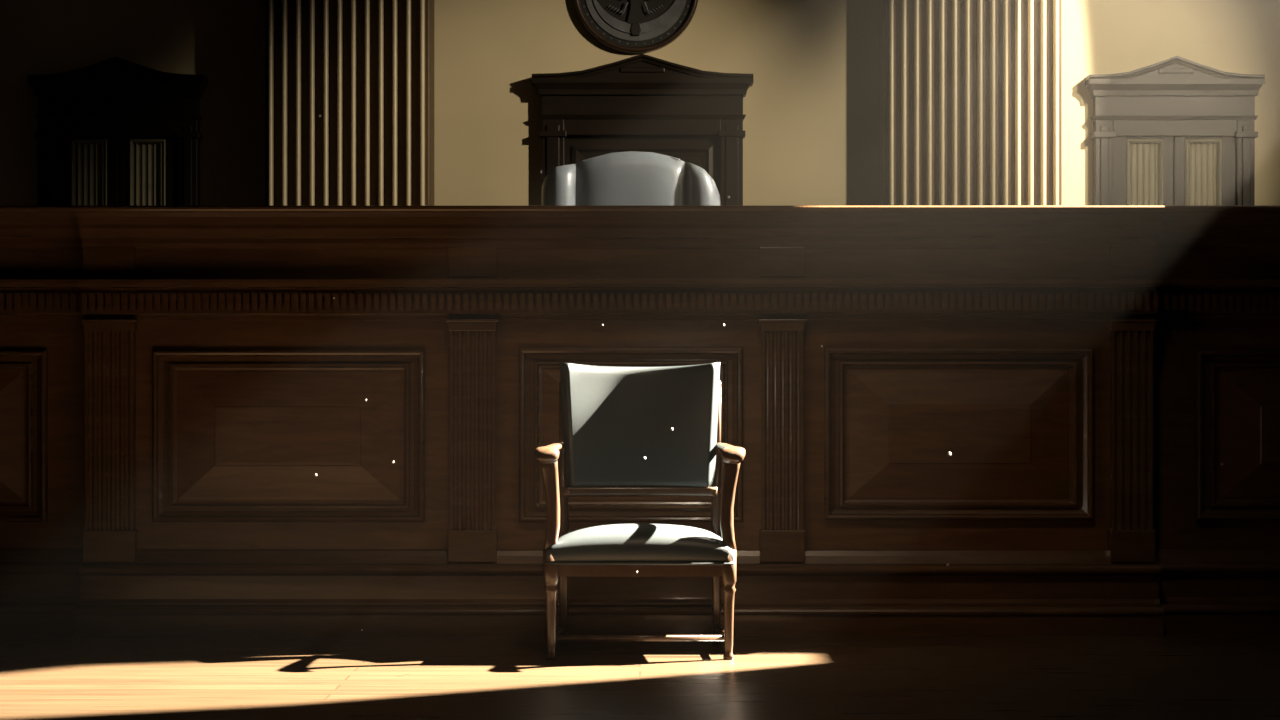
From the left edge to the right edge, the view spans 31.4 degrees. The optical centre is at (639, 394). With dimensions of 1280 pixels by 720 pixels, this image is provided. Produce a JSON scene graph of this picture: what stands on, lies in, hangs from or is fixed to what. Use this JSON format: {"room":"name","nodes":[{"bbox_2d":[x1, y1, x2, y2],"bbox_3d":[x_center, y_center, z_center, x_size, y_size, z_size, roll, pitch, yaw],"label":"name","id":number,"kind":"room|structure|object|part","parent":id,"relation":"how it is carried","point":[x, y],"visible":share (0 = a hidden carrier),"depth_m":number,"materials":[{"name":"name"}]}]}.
{"room":"courtroom","nodes":[
{"label":"courtroom","id":0,"kind":"room"},
{"bbox_2d":[0,0,1279,205],"bbox_3d":[-0.900,-1.870,12.101,10.200,5.600,0.198,0,0,0],"label":"wall","id":1,"kind":"structure","parent":0,"point":[811,105],"depth_m":12.00,"materials":[{"name":"beige paint"}]},
{"bbox_2d":[28,57,207,205],"bbox_3d":[-2.734,-0.727,11.943,0.916,2.073,0.115,0,0,0],"label":"door","id":2,"kind":"structure","parent":1,"relation":"in","point":[115,131],"depth_m":11.93,"materials":[{"name":"brown wood"}]},
{"bbox_3d":[-2.887,-0.790,11.984,0.189,1.100,0.028,0,0,0],"label":"pleated panel","id":3,"kind":"part","parent":2,"relation":"part of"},
{"bbox_3d":[-2.734,-1.699,11.899,0.916,0.128,0.027,0,0,0],"label":"raking cornice","id":4,"kind":"part","parent":2,"relation":"part of","materials":[{"name":"brown wood"}]},
{"bbox_3d":[-2.734,-1.606,11.943,0.916,0.084,0.115,0,0,0],"label":"cornice","id":5,"kind":"part","parent":2,"relation":"part of","materials":[{"name":"brown wood"}]},
{"bbox_3d":[-2.581,-0.790,11.984,0.189,1.100,0.028,0,0,0],"label":"pleated panel","id":6,"kind":"part","parent":2,"relation":"part of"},
{"bbox_2d":[265,0,433,205],"bbox_3d":[-1.506,-2.080,11.835,0.910,4.780,0.330,0,0,0],"label":"fluted pilaster","id":7,"kind":"object","parent":1,"relation":"attached to","point":[366,67],"visible":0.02,"depth_m":11.74,"materials":[{"name":"brown wood"}]},
{"bbox_2d":[574,0,697,53],"bbox_3d":[-0.021,-2.128,11.959,0.662,0.662,0.080,0,0,0],"label":"round seal","id":8,"kind":"object","parent":1,"relation":"attached to","point":[627,26],"visible":1,"depth_m":11.96,"materials":[{"name":"black metal"}]},
{"bbox_2d":[532,54,752,205],"bbox_3d":[0.013,-0.735,11.943,1.156,2.089,0.115,0,0,0],"label":"surround","id":9,"kind":"object","parent":1,"relation":"attached to","point":[642,102],"visible":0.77,"depth_m":11.93,"materials":[{"name":"brown wood"}]},
{"bbox_3d":[0.013,-1.710,11.899,1.156,0.139,0.027,0,0,0],"label":"raking cornice","id":10,"kind":"part","parent":9,"relation":"part of","materials":[{"name":"brown wood"}]},
{"bbox_3d":[0.013,-1.612,11.943,1.156,0.084,0.115,0,0,0],"label":"cornice","id":11,"kind":"part","parent":9,"relation":"part of","materials":[{"name":"brown wood"}]},
{"bbox_3d":[0.013,-0.525,11.985,0.820,1.670,0.030,0,0,0],"label":"panel","id":12,"kind":"part","parent":9,"relation":"part of","materials":[{"name":"brown wood"}]},
{"bbox_3d":[0.013,-0.649,11.960,0.736,1.318,0.021,0,0,0],"label":"panel moulding","id":13,"kind":"part","parent":9,"relation":"part of","materials":[{"name":"brown wood"}]},
{"bbox_2d":[879,0,1061,205],"bbox_3d":[1.715,-2.080,11.835,0.976,4.780,0.330,0,0,0],"label":"fluted pilaster","id":14,"kind":"object","parent":1,"relation":"attached to","point":[970,91],"visible":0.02,"depth_m":11.74,"materials":[{"name":"brown wood"}]},
{"bbox_2d":[1085,56,1264,205],"bbox_3d":[2.799,-0.729,11.943,0.916,2.079,0.115,0,0,0],"label":"door","id":15,"kind":"structure","parent":1,"relation":"in","point":[1174,131],"depth_m":11.93,"materials":[{"name":"brown wood"}]},
{"bbox_3d":[2.646,-0.790,11.984,0.189,1.100,0.028,0,0,0],"label":"pleated panel","id":16,"kind":"part","parent":15,"relation":"part of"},
{"bbox_3d":[2.799,-1.606,11.943,0.916,0.084,0.115,0,0,0],"label":"cornice","id":17,"kind":"part","parent":15,"relation":"part of","materials":[{"name":"brown wood"}]},
{"bbox_3d":[2.799,-1.702,11.899,0.916,0.133,0.027,0,0,0],"label":"raking cornice","id":18,"kind":"part","parent":15,"relation":"part of","materials":[{"name":"brown wood"}]},
{"bbox_3d":[2.952,-0.790,11.984,0.189,1.100,0.028,0,0,0],"label":"pleated panel","id":19,"kind":"part","parent":15,"relation":"part of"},
{"bbox_2d":[0,634,1279,719],"bbox_3d":[-0.900,0.980,5.500,10.200,0.100,13.400,0,0,0],"label":"floor","id":20,"kind":"structure","parent":0,"point":[43,676],"depth_m":7.38,"materials":[{"name":"brown wood"}]},
{"bbox_2d":[0,206,1279,635],"bbox_3d":[-0.960,0.096,9.161,9.880,1.669,0.758,0,0,0],"label":"bench","id":21,"kind":"object","parent":20,"relation":"on","point":[177,383],"visible":0.95,"depth_m":8.91,"materials":[{"name":"brown wood"}]},
{"bbox_3d":[-2.869,0.163,9.025,1.043,0.682,0.038,0,0,0],"label":"panel moulding","id":22,"kind":"part","parent":21,"relation":"part of","materials":[{"name":"brown wood"}]},
{"bbox_2d":[0,206,74,212],"bbox_3d":[-4.039,-0.725,9.206,3.722,0.028,0.668,0,0,0],"label":"countertop","id":23,"kind":"structure","parent":21,"relation":"on","point":[3,209],"depth_m":8.87,"materials":[{"name":"brown wood"}]},
{"bbox_3d":[-4.039,-0.503,9.070,3.722,0.417,0.340,0,0,0],"label":"cornice","id":24,"kind":"part","parent":21,"relation":"part of","materials":[{"name":"brown wood"}]},
{"bbox_3d":[-1.378,0.161,8.935,1.068,0.675,0.038,0,0,0],"label":"panel moulding","id":25,"kind":"part","parent":21,"relation":"part of","materials":[{"name":"brown wood"}]},
{"bbox_3d":[-0.078,-0.498,8.980,4.200,0.412,0.340,0,0,0],"label":"cornice","id":26,"kind":"part","parent":21,"relation":"part of","materials":[{"name":"brown wood"}]},
{"bbox_2d":[75,206,1164,212],"bbox_3d":[-0.078,-0.718,9.116,4.200,0.027,0.668,0,0,0],"label":"countertop","id":27,"kind":"structure","parent":21,"relation":"on","point":[78,209],"depth_m":8.79,"materials":[{"name":"brown wood"}]},
{"bbox_3d":[-0.035,0.157,8.935,0.879,0.683,0.038,0,0,0],"label":"panel moulding","id":28,"kind":"part","parent":21,"relation":"part of","materials":[{"name":"brown wood"}]},
{"bbox_3d":[1.250,0.153,8.935,1.056,0.675,0.038,0,0,0],"label":"panel moulding","id":29,"kind":"part","parent":21,"relation":"part of","materials":[{"name":"brown wood"}]},
{"bbox_3d":[3.001,-0.503,9.070,1.958,0.417,0.340,0,0,0],"label":"cornice","id":30,"kind":"part","parent":21,"relation":"part of","materials":[{"name":"brown wood"}]},
{"bbox_2d":[1164,206,1279,212],"bbox_3d":[3.001,-0.725,9.206,1.958,0.028,0.668,0,0,0],"label":"countertop","id":31,"kind":"structure","parent":21,"relation":"on","point":[1168,209],"depth_m":8.87,"materials":[{"name":"brown wood"}]},
{"bbox_3d":[2.736,0.159,9.025,1.070,0.674,0.038,0,0,0],"label":"panel moulding","id":32,"kind":"part","parent":21,"relation":"part of","materials":[{"name":"brown wood"}]},
{"bbox_2d":[535,362,744,659],"bbox_3d":[0.000,0.406,8.227,0.743,1.052,0.554,0,0,0],"label":"armchair","id":33,"kind":"object","parent":20,"relation":"on","point":[611,418],"visible":1,"depth_m":8.37,"materials":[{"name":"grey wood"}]},
{"bbox_3d":[-0.325,0.208,8.191,0.093,0.064,0.482,0,0,0],"label":"armrest","id":34,"kind":"part","parent":33,"relation":"part of","materials":[{"name":"brown wood"}]},
{"bbox_3d":[-0.312,0.738,8.020,0.053,0.385,0.054,0,0,0],"label":"leg","id":35,"kind":"part","parent":33,"relation":"part of","materials":[{"name":"brown wood"}]},
{"bbox_3d":[-0.283,0.440,8.457,0.039,0.984,0.093,0,0,0],"label":"leg","id":36,"kind":"part","parent":33,"relation":"part of","materials":[{"name":"brown wood"}]},
{"bbox_3d":[0.000,0.612,8.229,0.670,0.053,0.442,0,0,0],"label":"seat frame","id":37,"kind":"part","parent":33,"relation":"part of","materials":[{"name":"brown wood"}]},
{"bbox_2d":[546,524,733,561],"bbox_3d":[0.000,0.530,8.221,0.660,0.134,0.458,0,0,0],"label":"seat cushion","id":38,"kind":"object","parent":33,"relation":"on","point":[611,542],"depth_m":8.00,"materials":[{"name":"grey leather"}]},
{"bbox_3d":[0.000,0.113,8.412,0.590,0.465,0.183,0,0,0],"label":"backrest","id":39,"kind":"part","parent":33,"relation":"part of","materials":[{"name":"grey leather"}]},
{"bbox_3d":[0.000,0.356,8.389,0.571,0.036,0.051,0,0,0],"label":"rail","id":40,"kind":"part","parent":33,"relation":"part of","materials":[{"name":"brown wood"}]},
{"bbox_3d":[0.283,0.440,8.457,0.039,0.984,0.093,0,0,0],"label":"leg","id":41,"kind":"part","parent":33,"relation":"part of","materials":[{"name":"brown wood"}]},
{"bbox_3d":[0.312,0.738,8.020,0.053,0.385,0.054,0,0,0],"label":"leg","id":42,"kind":"part","parent":33,"relation":"part of","materials":[{"name":"brown wood"}]},
{"bbox_3d":[0.325,0.208,8.191,0.093,0.064,0.482,0,0,0],"label":"armrest","id":43,"kind":"part","parent":33,"relation":"part of","materials":[{"name":"brown wood"}]},
{"bbox_3d":[-1.000,0.620,10.725,9.800,0.620,2.550,0,0,0],"label":"platform","id":44,"kind":"object","parent":20,"relation":"on","visible":0},
{"bbox_2d":[542,151,720,205],"bbox_3d":[-0.028,-0.390,10.096,0.834,1.409,0.692,0,0,0],"label":"chair","id":45,"kind":"object","parent":44,"relation":"on","point":[629,178],"visible":0.23,"depth_m":10.21,"materials":[{"name":"grey leather"}]},
{"bbox_3d":[-0.052,-0.666,10.321,0.544,0.852,0.232,0,0,0],"label":"backrest","id":46,"kind":"part","parent":45,"relation":"part of","materials":[{"name":"grey leather"}]}
]}

